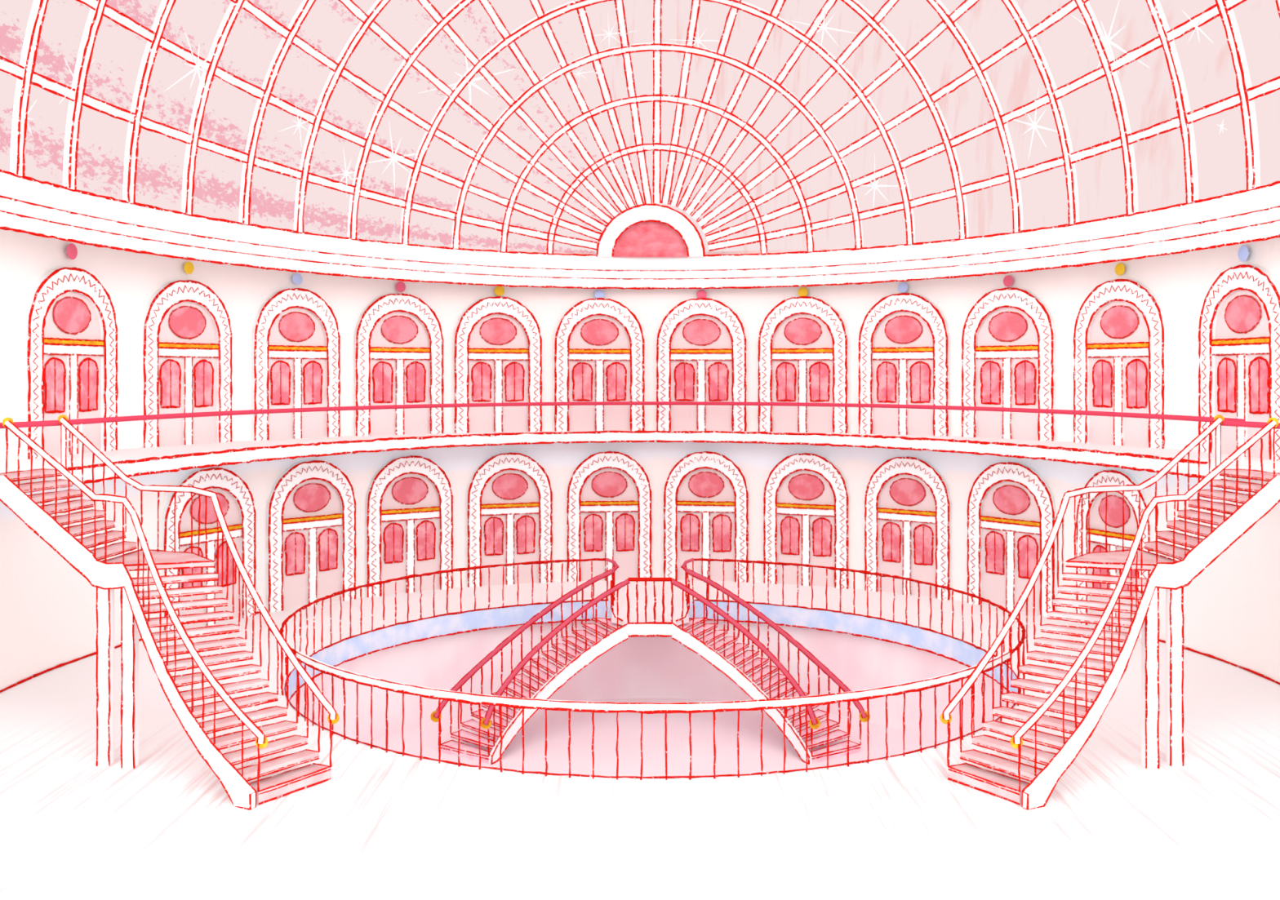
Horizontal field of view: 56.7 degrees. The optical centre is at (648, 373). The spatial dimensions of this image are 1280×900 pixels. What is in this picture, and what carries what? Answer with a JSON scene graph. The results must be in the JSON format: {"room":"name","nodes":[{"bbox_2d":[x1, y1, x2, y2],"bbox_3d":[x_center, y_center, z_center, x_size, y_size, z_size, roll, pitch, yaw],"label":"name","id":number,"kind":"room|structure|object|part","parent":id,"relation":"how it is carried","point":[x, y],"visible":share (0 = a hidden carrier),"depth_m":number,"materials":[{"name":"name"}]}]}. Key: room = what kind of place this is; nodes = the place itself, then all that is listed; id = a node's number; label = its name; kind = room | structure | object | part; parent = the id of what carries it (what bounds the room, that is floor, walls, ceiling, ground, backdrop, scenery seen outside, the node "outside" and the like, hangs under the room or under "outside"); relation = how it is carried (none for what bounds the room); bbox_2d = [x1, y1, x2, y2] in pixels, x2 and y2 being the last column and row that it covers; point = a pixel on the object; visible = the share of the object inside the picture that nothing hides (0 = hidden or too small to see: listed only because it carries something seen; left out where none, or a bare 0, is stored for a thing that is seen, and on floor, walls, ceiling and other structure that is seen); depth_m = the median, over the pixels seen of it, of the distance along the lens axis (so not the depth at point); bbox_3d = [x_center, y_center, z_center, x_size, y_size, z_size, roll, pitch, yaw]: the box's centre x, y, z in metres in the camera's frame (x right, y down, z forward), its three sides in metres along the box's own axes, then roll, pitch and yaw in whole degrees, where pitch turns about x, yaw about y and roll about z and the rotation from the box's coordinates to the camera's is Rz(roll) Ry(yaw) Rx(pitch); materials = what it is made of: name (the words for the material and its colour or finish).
{"room":"shopping arcade atrium","nodes":[
{"label":"shopping arcade atrium","id":0,"kind":"room"},
{"bbox_2d":[0,580,1279,899],"bbox_3d":[0.000,7.900,24.037,31.538,0.600,40.107,0,0,0],"label":"floor","id":1,"kind":"structure","parent":0,"point":[384,826],"depth_m":20.32,"materials":[{"name":"white"}]},
{"bbox_2d":[0,414,339,810],"bbox_3d":[-9.816,4.265,23.556,8.305,6.724,2.440,0,0,29],"label":"staircase","id":2,"kind":"structure","parent":1,"relation":"on","point":[108,575],"depth_m":22.87,"materials":[{"name":"white paint"}]},
{"bbox_3d":[-12.698,1.610,25.795,0.133,1.000,0.100,0,0,0],"label":"newel post","id":3,"kind":"part","parent":2,"relation":"part of","materials":[{"name":"white paint"}]},
{"bbox_3d":[-9.878,3.732,22.679,7.241,5.543,0.505,0,0,29],"label":"handrail","id":4,"kind":"part","parent":2,"relation":"part of","materials":[{"name":"white paint"}]},
{"bbox_3d":[-9.192,3.708,24.206,7.831,5.510,0.670,0,0,28],"label":"handrail","id":5,"kind":"part","parent":2,"relation":"part of","materials":[{"name":"white paint"}]},
{"bbox_2d":[279,558,608,716],"bbox_3d":[-6.456,6.890,33.940,4.236,1.420,15.019,0,0,25],"label":"railing","id":6,"kind":"object","parent":1,"relation":"on","point":[546,562],"visible":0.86,"depth_m":35.95,"materials":[{"name":"red metal"}]},
{"bbox_3d":[-6.462,6.241,33.944,4.222,0.123,15.019,0,0,25],"label":"handrail","id":7,"kind":"part","parent":6,"relation":"part of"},
{"bbox_2d":[605,558,693,637],"bbox_3d":[0.050,7.094,37.921,2.969,1.815,3.958,0,0,0],"label":"landing","id":8,"kind":"object","parent":1,"relation":"on","point":[646,617],"depth_m":36.63,"materials":[{"name":"white paint"}]},
{"bbox_3d":[-1.140,6.290,38.880,0.368,0.209,1.968,0,0,-7],"label":"return rail","id":9,"kind":"part","parent":8,"relation":"part of","materials":[{"name":"metal"}]},
{"bbox_3d":[-0.969,6.989,36.451,0.072,1.177,0.674,0,0,-37],"label":"corner post","id":10,"kind":"part","parent":8,"relation":"part of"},
{"bbox_3d":[0.050,6.260,36.050,1.340,0.120,0.120,0,0,0],"label":"handrail","id":11,"kind":"part","parent":8,"relation":"part of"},
{"bbox_3d":[1.064,6.985,36.452,0.071,1.169,0.671,0,0,39],"label":"corner post","id":12,"kind":"part","parent":8,"relation":"part of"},
{"bbox_3d":[1.235,6.290,38.880,0.378,0.209,1.968,0,0,7],"label":"return rail","id":13,"kind":"part","parent":8,"relation":"part of","materials":[{"name":"metal"}]},
{"bbox_2d":[284,599,1021,778],"bbox_3d":[0.101,7.904,31.050,18.512,0.725,17.613,0,0,0],"label":"rim","id":14,"kind":"object","parent":1,"relation":"on","point":[947,646],"visible":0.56,"depth_m":36.71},
{"bbox_2d":[295,651,1009,780],"bbox_3d":[0.092,6.868,24.212,15.835,1.464,4.221,0,0,0],"label":"railing","id":15,"kind":"object","parent":1,"relation":"on","point":[922,685],"visible":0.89,"depth_m":22.82,"materials":[{"name":"red metal"}]},
{"bbox_3d":[0.092,6.248,24.209,15.835,0.224,4.214,0,0,0],"label":"handrail","id":16,"kind":"part","parent":15,"relation":"part of","materials":[{"name":"white paint"}]},
{"bbox_2d":[692,558,1026,707],"bbox_3d":[6.621,6.890,33.956,4.270,1.420,15.058,0,0,-26],"label":"railing","id":17,"kind":"object","parent":1,"relation":"on","point":[1022,641],"visible":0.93,"depth_m":35.99,"materials":[{"name":"red metal"}]},
{"bbox_3d":[6.627,6.242,33.954,4.261,0.125,15.052,0,0,-26],"label":"handrail","id":18,"kind":"part","parent":17,"relation":"part of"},
{"bbox_2d":[940,414,1279,810],"bbox_3d":[9.482,4.262,23.540,8.294,6.719,2.454,0,0,-29],"label":"staircase","id":19,"kind":"structure","parent":1,"relation":"on","point":[1172,575],"depth_m":22.91,"materials":[{"name":"white paint"}]},
{"bbox_3d":[8.862,3.712,24.204,7.834,5.503,0.672,0,0,-28],"label":"handrail","id":20,"kind":"part","parent":19,"relation":"part of","materials":[{"name":"white paint"}]},
{"bbox_3d":[9.547,3.726,22.679,7.232,5.555,0.504,0,0,-29],"label":"handrail","id":21,"kind":"part","parent":19,"relation":"part of","materials":[{"name":"white paint"}]},
{"bbox_3d":[12.372,1.610,25.795,0.131,1.000,0.100,0,0,0],"label":"newel post","id":22,"kind":"part","parent":19,"relation":"part of","materials":[{"name":"white paint"}]},
{"bbox_2d":[0,229,1279,690],"bbox_3d":[0.000,1.565,28.565,31.600,12.070,31.130,0,0,0],"label":"wall","id":23,"kind":"structure","parent":0,"point":[1232,608],"depth_m":36.89,"materials":[{"name":"white paint"}]},
{"bbox_2d":[22,267,118,459],"bbox_3d":[-15.153,-0.321,30.970,0.560,4.889,3.610,0,0,10],"label":"door","id":24,"kind":"structure","parent":23,"relation":"in","point":[65,307],"depth_m":30.80,"materials":[{"name":"white paint"}]},
{"bbox_3d":[-15.154,0.304,30.278,0.116,1.437,0.852,0,0,10],"label":"pane","id":25,"kind":"part","parent":24,"relation":"part of","materials":[{"name":"glass"}]},
{"bbox_3d":[-14.923,0.299,31.604,0.116,1.445,0.863,0,0,10],"label":"pane","id":26,"kind":"part","parent":24,"relation":"part of","materials":[{"name":"pink glass"}]},
{"bbox_2d":[65,243,77,259],"bbox_3d":[-15.112,-3.182,31.013,0.183,0.426,0.426,0,0,10],"label":"round light","id":27,"kind":"object","parent":23,"relation":"attached to","point":[72,251],"visible":1,"depth_m":30.97,"materials":[{"name":"pink glass"}]},
{"bbox_2d":[0,611,259,693],"bbox_3d":[-14.721,7.572,26.073,2.460,0.102,25.423,0,0,9],"label":"baseboard","id":28,"kind":"structure","parent":23,"relation":"attached to","point":[119,646],"depth_m":30.44,"materials":[{"name":"red"}]},
{"bbox_2d":[140,280,232,448],"bbox_3d":[-13.768,-0.321,35.221,0.560,4.889,3.320,0,0,27],"label":"door","id":29,"kind":"structure","parent":23,"relation":"in","point":[186,335],"depth_m":35.03,"materials":[{"name":"white paint"}]},
{"bbox_3d":[-13.944,0.304,34.607,0.116,1.437,0.784,0,0,27],"label":"pane","id":30,"kind":"part","parent":29,"relation":"part of","materials":[{"name":"pink glass"}]},
{"bbox_3d":[-13.390,0.299,35.714,0.116,1.445,0.794,0,0,27],"label":"pane","id":31,"kind":"part","parent":29,"relation":"part of","materials":[{"name":"glass"}]},
{"bbox_2d":[183,262,194,274],"bbox_3d":[-13.687,-3.131,35.258,0.159,0.370,0.370,0,0,27],"label":"round light","id":32,"kind":"object","parent":23,"relation":"attached to","point":[188,268],"visible":1,"depth_m":35.21,"materials":[{"name":"glass"}]},
{"bbox_2d":[160,467,256,631],"bbox_3d":[-13.373,5.229,35.951,0.560,4.766,3.417,0,0,30],"label":"door","id":33,"kind":"structure","parent":23,"relation":"in","point":[236,500],"depth_m":35.95,"materials":[{"name":"white paint"}]},
{"bbox_3d":[-13.589,5.839,35.332,0.116,1.401,0.806,0,0,30],"label":"pane","id":34,"kind":"part","parent":33,"relation":"part of","materials":[{"name":"glass"}]},
{"bbox_3d":[-12.959,5.835,36.439,0.116,1.409,0.817,0,0,30],"label":"pane","id":35,"kind":"part","parent":33,"relation":"part of","materials":[{"name":"glass"}]},
{"bbox_2d":[252,288,340,440],"bbox_3d":[-11.495,-0.321,38.585,0.560,4.889,3.159,0,0,42],"label":"door","id":36,"kind":"structure","parent":23,"relation":"in","point":[289,321],"depth_m":38.39,"materials":[{"name":"white paint"}]},
{"bbox_3d":[-11.804,0.304,38.062,0.116,1.437,0.746,0,0,42],"label":"pane","id":37,"kind":"part","parent":36,"relation":"part of","materials":[{"name":"pink glass"}]},
{"bbox_3d":[-11.020,0.299,38.941,0.116,1.445,0.755,0,0,42],"label":"pane","id":38,"kind":"part","parent":36,"relation":"part of","materials":[{"name":"glass"}]},
{"bbox_2d":[292,273,302,284],"bbox_3d":[-11.433,-3.062,38.559,0.159,0.370,0.370,0,0,42],"label":"round light","id":39,"kind":"object","parent":23,"relation":"attached to","point":[297,279],"visible":1,"depth_m":38.50,"materials":[{"name":"purple glass"}]},
{"bbox_2d":[266,460,356,613],"bbox_3d":[-11.117,5.229,38.990,0.560,4.766,3.223,0,0,44],"label":"door","id":40,"kind":"structure","parent":23,"relation":"in","point":[311,508],"depth_m":38.82,"materials":[{"name":"white paint"}]},
{"bbox_3d":[-11.453,5.839,38.468,0.116,1.401,0.761,0,0,44],"label":"pane","id":41,"kind":"part","parent":40,"relation":"part of","materials":[{"name":"pink glass"}]},
{"bbox_3d":[-10.621,5.835,39.336,0.116,1.409,0.771,0,0,44],"label":"pane","id":42,"kind":"part","parent":40,"relation":"part of","materials":[{"name":"glass"}]},
{"bbox_2d":[355,293,444,435],"bbox_3d":[-8.660,-0.321,41.066,3.223,4.889,0.560,0,0,-34],"label":"door","id":43,"kind":"structure","parent":23,"relation":"in","point":[399,340],"depth_m":40.91,"materials":[{"name":"white paint"}]},
{"bbox_3d":[-9.097,0.304,40.626,0.761,1.437,0.116,0,0,-34],"label":"pane","id":44,"kind":"part","parent":43,"relation":"part of","materials":[{"name":"glass"}]},
{"bbox_3d":[-8.103,0.299,41.302,0.771,1.445,0.116,0,0,-34],"label":"pane","id":45,"kind":"part","parent":43,"relation":"part of","materials":[{"name":"glass"}]},
{"bbox_2d":[395,281,405,292],"bbox_3d":[-8.588,-2.987,41.041,0.370,0.370,0.159,0,0,-34],"label":"round light","id":46,"kind":"object","parent":23,"relation":"attached to","point":[400,286],"visible":1,"depth_m":40.98,"materials":[{"name":"glass"}]},
{"bbox_2d":[366,455,453,597],"bbox_3d":[-8.341,5.229,41.281,3.159,4.766,0.560,0,0,-33],"label":"door","id":47,"kind":"structure","parent":23,"relation":"in","point":[410,501],"depth_m":41.12,"materials":[{"name":"white paint"}]},
{"bbox_3d":[-8.778,5.839,40.859,0.746,1.401,0.116,0,0,-33],"label":"pane","id":48,"kind":"part","parent":47,"relation":"part of","materials":[{"name":"glass"}]},
{"bbox_3d":[-7.788,5.835,41.497,0.755,1.409,0.116,0,0,-33],"label":"pane","id":49,"kind":"part","parent":47,"relation":"part of","materials":[{"name":"glass"}]},
{"bbox_2d":[453,296,542,433],"bbox_3d":[-5.439,-0.321,42.739,3.223,4.889,0.560,0,0,-21],"label":"door","id":50,"kind":"structure","parent":23,"relation":"in","point":[492,335],"depth_m":42.58,"materials":[{"name":"white paint"}]},
{"bbox_3d":[-5.967,0.304,42.414,0.761,1.437,0.116,0,0,-21],"label":"pane","id":51,"kind":"part","parent":50,"relation":"part of","materials":[{"name":"glass"}]},
{"bbox_3d":[-4.842,0.299,42.838,0.771,1.445,0.116,0,0,-21],"label":"pane","id":52,"kind":"part","parent":50,"relation":"part of","materials":[{"name":"pink glass"}]},
{"bbox_2d":[494,286,504,296],"bbox_3d":[-5.375,-2.966,42.698,0.370,0.370,0.159,0,0,-21],"label":"round light","id":53,"kind":"object","parent":23,"relation":"attached to","point":[499,291],"visible":0.95,"depth_m":42.63,"materials":[{"name":"glass"}]},
{"bbox_2d":[466,453,552,587],"bbox_3d":[-5.032,5.229,42.891,3.126,4.766,0.560,0,0,-19],"label":"door","id":54,"kind":"structure","parent":23,"relation":"in","point":[510,495],"depth_m":42.74,"materials":[{"name":"white paint"}]},
{"bbox_3d":[-5.551,5.839,42.587,0.738,1.401,0.116,0,0,-19],"label":"pane","id":55,"kind":"part","parent":54,"relation":"part of","materials":[{"name":"glass"}]},
{"bbox_3d":[-4.449,5.835,42.968,0.748,1.409,0.116,0,0,-19],"label":"pane","id":56,"kind":"part","parent":54,"relation":"part of","materials":[{"name":"glass"}]},
{"bbox_2d":[594,289,604,298],"bbox_3d":[-1.804,-2.882,43.564,0.370,0.370,0.159,0,0,-7],"label":"round light","id":57,"kind":"object","parent":23,"relation":"attached to","point":[598,294],"visible":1,"depth_m":43.48,"materials":[{"name":"blue paint"}]},
{"bbox_2d":[554,297,644,431],"bbox_3d":[-1.808,-0.321,43.620,3.320,4.889,0.560,0,0,-7],"label":"door","id":58,"kind":"structure","parent":23,"relation":"in","point":[592,327],"depth_m":43.46,"materials":[{"name":"white paint"}]},
{"bbox_3d":[-2.416,0.304,43.429,0.784,1.437,0.116,0,0,-7],"label":"pane","id":59,"kind":"part","parent":58,"relation":"part of","materials":[{"name":"glass"}]},
{"bbox_3d":[-1.187,0.299,43.575,0.794,1.445,0.116,0,0,-7],"label":"pane","id":60,"kind":"part","parent":58,"relation":"part of","materials":[{"name":"glass"}]},
{"bbox_2d":[566,451,652,582],"bbox_3d":[-1.448,5.229,43.668,3.126,4.766,0.560,0,0,-5],"label":"door","id":61,"kind":"structure","parent":23,"relation":"in","point":[609,508],"depth_m":43.52,"materials":[{"name":"white paint"}]},
{"bbox_3d":[-2.025,5.839,43.495,0.738,1.401,0.116,0,0,-5],"label":"pane","id":62,"kind":"part","parent":61,"relation":"part of","materials":[{"name":"pink glass"}]},
{"bbox_3d":[-0.864,5.835,43.604,0.748,1.409,0.116,0,0,-5],"label":"pane","id":63,"kind":"part","parent":61,"relation":"part of","materials":[{"name":"glass"}]},
{"bbox_2d":[0,168,1279,289],"bbox_3d":[0.000,-3.683,28.390,30.900,1.280,30.780,0,0,0],"label":"crown molding","id":64,"kind":"structure","parent":23,"relation":"attached to","point":[30,206],"depth_m":35.74,"materials":[{"name":"white paint"}]},
{"bbox_2d":[696,289,706,298],"bbox_3d":[1.948,-2.881,43.546,0.370,0.370,0.159,0,0,7],"label":"round light","id":65,"kind":"object","parent":23,"relation":"attached to","point":[700,294],"visible":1,"depth_m":43.48,"materials":[{"name":"pink paint"}]},
{"bbox_2d":[656,297,746,431],"bbox_3d":[1.958,-0.321,43.602,3.320,4.889,0.560,0,0,7],"label":"door","id":66,"kind":"structure","parent":23,"relation":"in","point":[690,367],"depth_m":43.44,"materials":[{"name":"white paint"}]},
{"bbox_3d":[1.321,0.304,43.564,0.784,1.437,0.116,0,0,7],"label":"pane","id":67,"kind":"part","parent":66,"relation":"part of","materials":[{"name":"glass"}]},
{"bbox_3d":[2.549,0.299,43.407,0.794,1.445,0.116,0,0,7],"label":"pane","id":68,"kind":"part","parent":66,"relation":"part of","materials":[{"name":"pink glass"}]},
{"bbox_2d":[663,451,748,582],"bbox_3d":[2.127,5.229,43.589,3.126,4.766,0.560,0,0,8],"label":"door","id":69,"kind":"structure","parent":23,"relation":"in","point":[706,495],"depth_m":43.43,"materials":[{"name":"white paint"}]},
{"bbox_3d":[1.525,5.839,43.553,0.738,1.401,0.116,0,0,8],"label":"pane","id":70,"kind":"part","parent":69,"relation":"part of","materials":[{"name":"glass"}]},
{"bbox_3d":[2.680,5.835,43.392,0.748,1.409,0.116,0,0,8],"label":"pane","id":71,"kind":"part","parent":69,"relation":"part of","materials":[{"name":"glass"}]},
{"bbox_2d":[757,296,848,433],"bbox_3d":[5.578,-0.321,42.682,3.288,4.889,0.560,0,0,21],"label":"door","id":72,"kind":"structure","parent":23,"relation":"in","point":[807,337],"depth_m":42.53,"materials":[{"name":"white paint"}]},
{"bbox_3d":[4.957,0.304,42.797,0.776,1.437,0.116,0,0,21],"label":"pane","id":73,"kind":"part","parent":72,"relation":"part of","materials":[{"name":"pink glass"}]},
{"bbox_3d":[6.099,0.299,42.353,0.786,1.445,0.116,0,0,21],"label":"pane","id":74,"kind":"part","parent":72,"relation":"part of","materials":[{"name":"glass"}]},
{"bbox_2d":[797,287,808,296],"bbox_3d":[5.555,-2.914,42.630,0.370,0.370,0.159,0,0,21],"label":"round light","id":75,"kind":"object","parent":23,"relation":"attached to","point":[802,291],"visible":1,"depth_m":42.56,"materials":[{"name":"glass"}]},
{"bbox_2d":[763,453,848,589],"bbox_3d":[5.693,5.229,42.645,3.126,4.766,0.560,0,0,22],"label":"door","id":76,"kind":"structure","parent":23,"relation":"in","point":[806,499],"depth_m":42.49,"materials":[{"name":"white paint"}]},
{"bbox_3d":[5.101,5.839,42.754,0.738,1.401,0.116,0,0,22],"label":"pane","id":77,"kind":"part","parent":76,"relation":"part of","materials":[{"name":"glass"}]},
{"bbox_3d":[6.184,5.835,42.323,0.748,1.409,0.116,0,0,22],"label":"pane","id":78,"kind":"part","parent":76,"relation":"part of","materials":[{"name":"glass"}]},
{"bbox_2d":[897,282,907,293],"bbox_3d":[8.786,-2.954,40.906,0.370,0.370,0.159,0,0,35],"label":"round light","id":79,"kind":"object","parent":23,"relation":"attached to","point":[903,286],"visible":1,"depth_m":40.84,"materials":[{"name":"purple glass"}]},
{"bbox_2d":[857,293,948,436],"bbox_3d":[8.841,-0.321,40.937,3.288,4.889,0.560,0,0,35],"label":"door","id":80,"kind":"structure","parent":23,"relation":"in","point":[903,357],"depth_m":40.80,"materials":[{"name":"white paint"}]},
{"bbox_3d":[8.265,0.304,41.197,0.776,1.437,0.116,0,0,35],"label":"pane","id":81,"kind":"part","parent":80,"relation":"part of","materials":[{"name":"pink glass"}]},
{"bbox_3d":[9.268,0.299,40.493,0.786,1.445,0.116,0,0,35],"label":"pane","id":82,"kind":"part","parent":80,"relation":"part of","materials":[{"name":"glass"}]},
{"bbox_2d":[864,456,951,599],"bbox_3d":[8.963,5.229,40.860,3.126,4.766,0.560,0,0,36],"label":"door","id":83,"kind":"structure","parent":23,"relation":"in","point":[908,508],"depth_m":40.70,"materials":[{"name":"white paint"}]},
{"bbox_3d":[8.414,5.839,41.108,0.738,1.401,0.116,0,0,36],"label":"pane","id":84,"kind":"part","parent":83,"relation":"part of","materials":[{"name":"pink glass"}]},
{"bbox_3d":[9.362,5.835,40.430,0.748,1.409,0.116,0,0,36],"label":"pane","id":85,"kind":"part","parent":83,"relation":"part of","materials":[{"name":"glass"}]},
{"bbox_2d":[1003,275,1013,286],"bbox_3d":[11.638,-2.980,38.324,0.159,0.370,0.370,0,0,-41],"label":"round light","id":86,"kind":"object","parent":23,"relation":"attached to","point":[1008,280],"visible":1,"depth_m":38.26,"materials":[{"name":"glass"}]},
{"bbox_2d":[961,287,1055,441],"bbox_3d":[11.681,-0.321,38.356,0.560,4.889,3.384,0,0,-41],"label":"door","id":87,"kind":"structure","parent":23,"relation":"in","point":[1017,327],"depth_m":38.20,"materials":[{"name":"white paint"}]},
{"bbox_3d":[11.175,0.304,38.764,0.116,1.437,0.799,0,0,-41],"label":"pane","id":88,"kind":"part","parent":87,"relation":"part of","materials":[{"name":"glass"}]},
{"bbox_3d":[11.997,0.299,37.807,0.116,1.445,0.809,0,0,-41],"label":"pane","id":89,"kind":"part","parent":87,"relation":"part of","materials":[{"name":"glass"}]},
{"bbox_2d":[967,462,1057,616],"bbox_3d":[11.765,5.229,38.270,0.560,4.766,3.223,0,0,-40],"label":"door","id":90,"kind":"structure","parent":23,"relation":"in","point":[1011,510],"depth_m":38.19,"materials":[{"name":"white paint"}]},
{"bbox_3d":[11.281,5.839,38.658,0.116,1.401,0.761,0,0,-40],"label":"pane","id":91,"kind":"part","parent":90,"relation":"part of","materials":[{"name":"pink glass"}]},
{"bbox_3d":[12.057,5.835,37.740,0.116,1.409,0.771,0,0,-40],"label":"pane","id":92,"kind":"part","parent":90,"relation":"part of","materials":[{"name":"pink glass"}]},
{"bbox_2d":[1075,470,1153,638],"bbox_3d":[13.859,5.229,35.095,0.560,4.766,2.772,0,0,-26],"label":"door","id":93,"kind":"structure","parent":23,"relation":"in","point":[1112,477],"depth_m":35.10,"materials":[{"name":"white paint"}]},
{"bbox_3d":[13.523,5.839,35.514,0.116,1.401,0.654,0,0,-26],"label":"pane","id":94,"kind":"part","parent":93,"relation":"part of","materials":[{"name":"glass"}]},
{"bbox_3d":[13.976,5.835,34.585,0.116,1.409,0.663,0,0,-26],"label":"pane","id":95,"kind":"part","parent":93,"relation":"part of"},
{"bbox_2d":[1115,262,1124,275],"bbox_3d":[13.880,-3.057,34.863,0.159,0.370,0.370,0,0,-25],"label":"round light","id":96,"kind":"object","parent":23,"relation":"attached to","point":[1119,268],"visible":1,"depth_m":34.81,"materials":[{"name":"glass"}]},
{"bbox_2d":[1073,279,1168,448],"bbox_3d":[13.928,-0.321,34.882,0.560,4.889,3.416,0,0,-25],"label":"door","id":97,"kind":"structure","parent":23,"relation":"in","point":[1125,316],"depth_m":34.70,"materials":[{"name":"white paint"}]},
{"bbox_3d":[13.546,0.304,35.416,0.116,1.437,0.806,0,0,-25],"label":"pane","id":98,"kind":"part","parent":97,"relation":"part of","materials":[{"name":"glass"}]},
{"bbox_3d":[14.088,0.299,34.263,0.116,1.445,0.817,0,0,-25],"label":"pane","id":99,"kind":"part","parent":97,"relation":"part of","materials":[{"name":"pink glass"}]},
{"bbox_2d":[1159,639,1279,684],"bbox_3d":[14.762,7.567,25.953,2.379,0.105,25.186,0,0,-8],"label":"baseboard","id":100,"kind":"structure","parent":23,"relation":"attached to","point":[1162,641],"depth_m":31.05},
{"bbox_2d":[1198,264,1279,461],"bbox_3d":[15.264,-0.321,30.255,0.560,4.889,3.546,0,0,-7],"label":"door","id":101,"kind":"structure","parent":23,"relation":"in","point":[1239,331],"depth_m":30.23,"materials":[{"name":"white paint"}]},
{"bbox_3d":[15.063,0.304,30.905,0.116,1.437,0.837,0,0,-7],"label":"pane","id":102,"kind":"part","parent":101,"relation":"part of","materials":[{"name":"pink glass"}]},
{"bbox_3d":[15.229,0.299,29.593,0.116,1.445,0.848,0,0,-7],"label":"pane","id":103,"kind":"part","parent":101,"relation":"part of","materials":[{"name":"glass"}]},
{"bbox_2d":[1237,245,1249,262],"bbox_3d":[15.224,-3.057,30.280,0.183,0.426,0.426,0,0,-7],"label":"round light","id":104,"kind":"object","parent":23,"relation":"attached to","point":[1243,253],"visible":1,"depth_m":30.23,"materials":[{"name":"purple glass"}]},
{"bbox_2d":[0,0,1279,254],"bbox_3d":[0.300,-11.339,28.599,28.280,14.143,29.198,0,0,0],"label":"ceiling","id":105,"kind":"structure","parent":0,"point":[24,73],"depth_m":37.91,"materials":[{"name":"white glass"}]},
{"bbox_2d":[595,203,705,257],"bbox_3d":[0.071,-5.181,42.990,3.936,1.924,0.320,0,0,0],"label":"window","id":106,"kind":"structure","parent":105,"relation":"attached to","point":[643,230],"depth_m":42.91,"materials":[{"name":"white paint"}]},
{"bbox_3d":[0.070,-4.870,43.050,2.720,1.300,0.060,0,0,0],"label":"pane","id":107,"kind":"part","parent":106,"relation":"part of","materials":[{"name":"pink glass"}]},
{"bbox_2d":[0,430,1279,485],"bbox_3d":[0.000,2.275,28.390,30.900,0.466,30.780,0,0,0],"label":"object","id":108,"kind":"structure","parent":0,"point":[134,462],"depth_m":34.97,"materials":[{"name":"white paint"}]},
{"bbox_2d":[0,401,1279,467],"bbox_3d":[-0.084,1.564,32.681,26.856,1.092,20.362,0,0,0],"label":"handrail","id":109,"kind":"object","parent":108,"relation":"on","point":[1242,423],"visible":0.98,"depth_m":34.77,"materials":[{"name":"red metal"}]},
{"bbox_3d":[-12.688,1.595,26.535,0.060,1.030,0.052,0,0,0],"label":"post","id":110,"kind":"part","parent":109,"relation":"part of","materials":[{"name":"white paint"}]},
{"bbox_3d":[-0.084,1.080,32.681,26.856,0.124,20.362,0,0,0],"label":"rail","id":111,"kind":"part","parent":109,"relation":"part of","materials":[{"name":"metal"}]},
{"bbox_3d":[13.288,1.595,26.535,0.060,1.030,0.052,0,0,0],"label":"post","id":112,"kind":"part","parent":109,"relation":"part of","materials":[{"name":"white paint"}]},
{"bbox_2d":[288,619,1013,745],"bbox_3d":[0.100,9.600,31.050,19.200,2.800,18.300,0,0,0],"label":"wall","id":113,"kind":"structure","parent":0,"point":[637,667],"depth_m":37.91,"materials":[{"name":"paint"}]},
{"bbox_2d":[364,697,941,778],"bbox_3d":[0.100,11.100,31.050,19.200,0.200,18.300,0,0,0],"label":"floor","id":114,"kind":"structure","parent":0,"point":[678,757],"depth_m":35.40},
{"bbox_2d":[430,568,630,764],"bbox_3d":[-3.484,8.623,35.747,6.251,4.807,2.944,0,0,-34],"label":"stair","id":115,"kind":"structure","parent":114,"relation":"on","point":[620,633],"depth_m":35.72,"materials":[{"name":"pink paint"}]},
{"bbox_3d":[-3.961,8.101,36.483,6.203,3.763,1.167,0,0,-35],"label":"handrail","id":116,"kind":"part","parent":115,"relation":"part of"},
{"bbox_3d":[-2.830,8.057,35.004,4.937,3.639,0.927,0,0,-35],"label":"handrail","id":117,"kind":"part","parent":115,"relation":"part of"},
{"bbox_2d":[670,568,870,764],"bbox_3d":[3.583,8.623,35.748,6.251,4.802,2.942,0,0,34],"label":"stair","id":118,"kind":"structure","parent":114,"relation":"on","point":[689,640],"depth_m":35.71,"materials":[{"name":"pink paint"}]},
{"bbox_3d":[2.934,8.049,35.001,4.947,3.655,0.928,0,0,35],"label":"handrail","id":119,"kind":"part","parent":118,"relation":"part of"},
{"bbox_3d":[4.065,8.103,36.482,6.211,3.759,1.165,0,0,35],"label":"handrail","id":120,"kind":"part","parent":118,"relation":"part of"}
]}

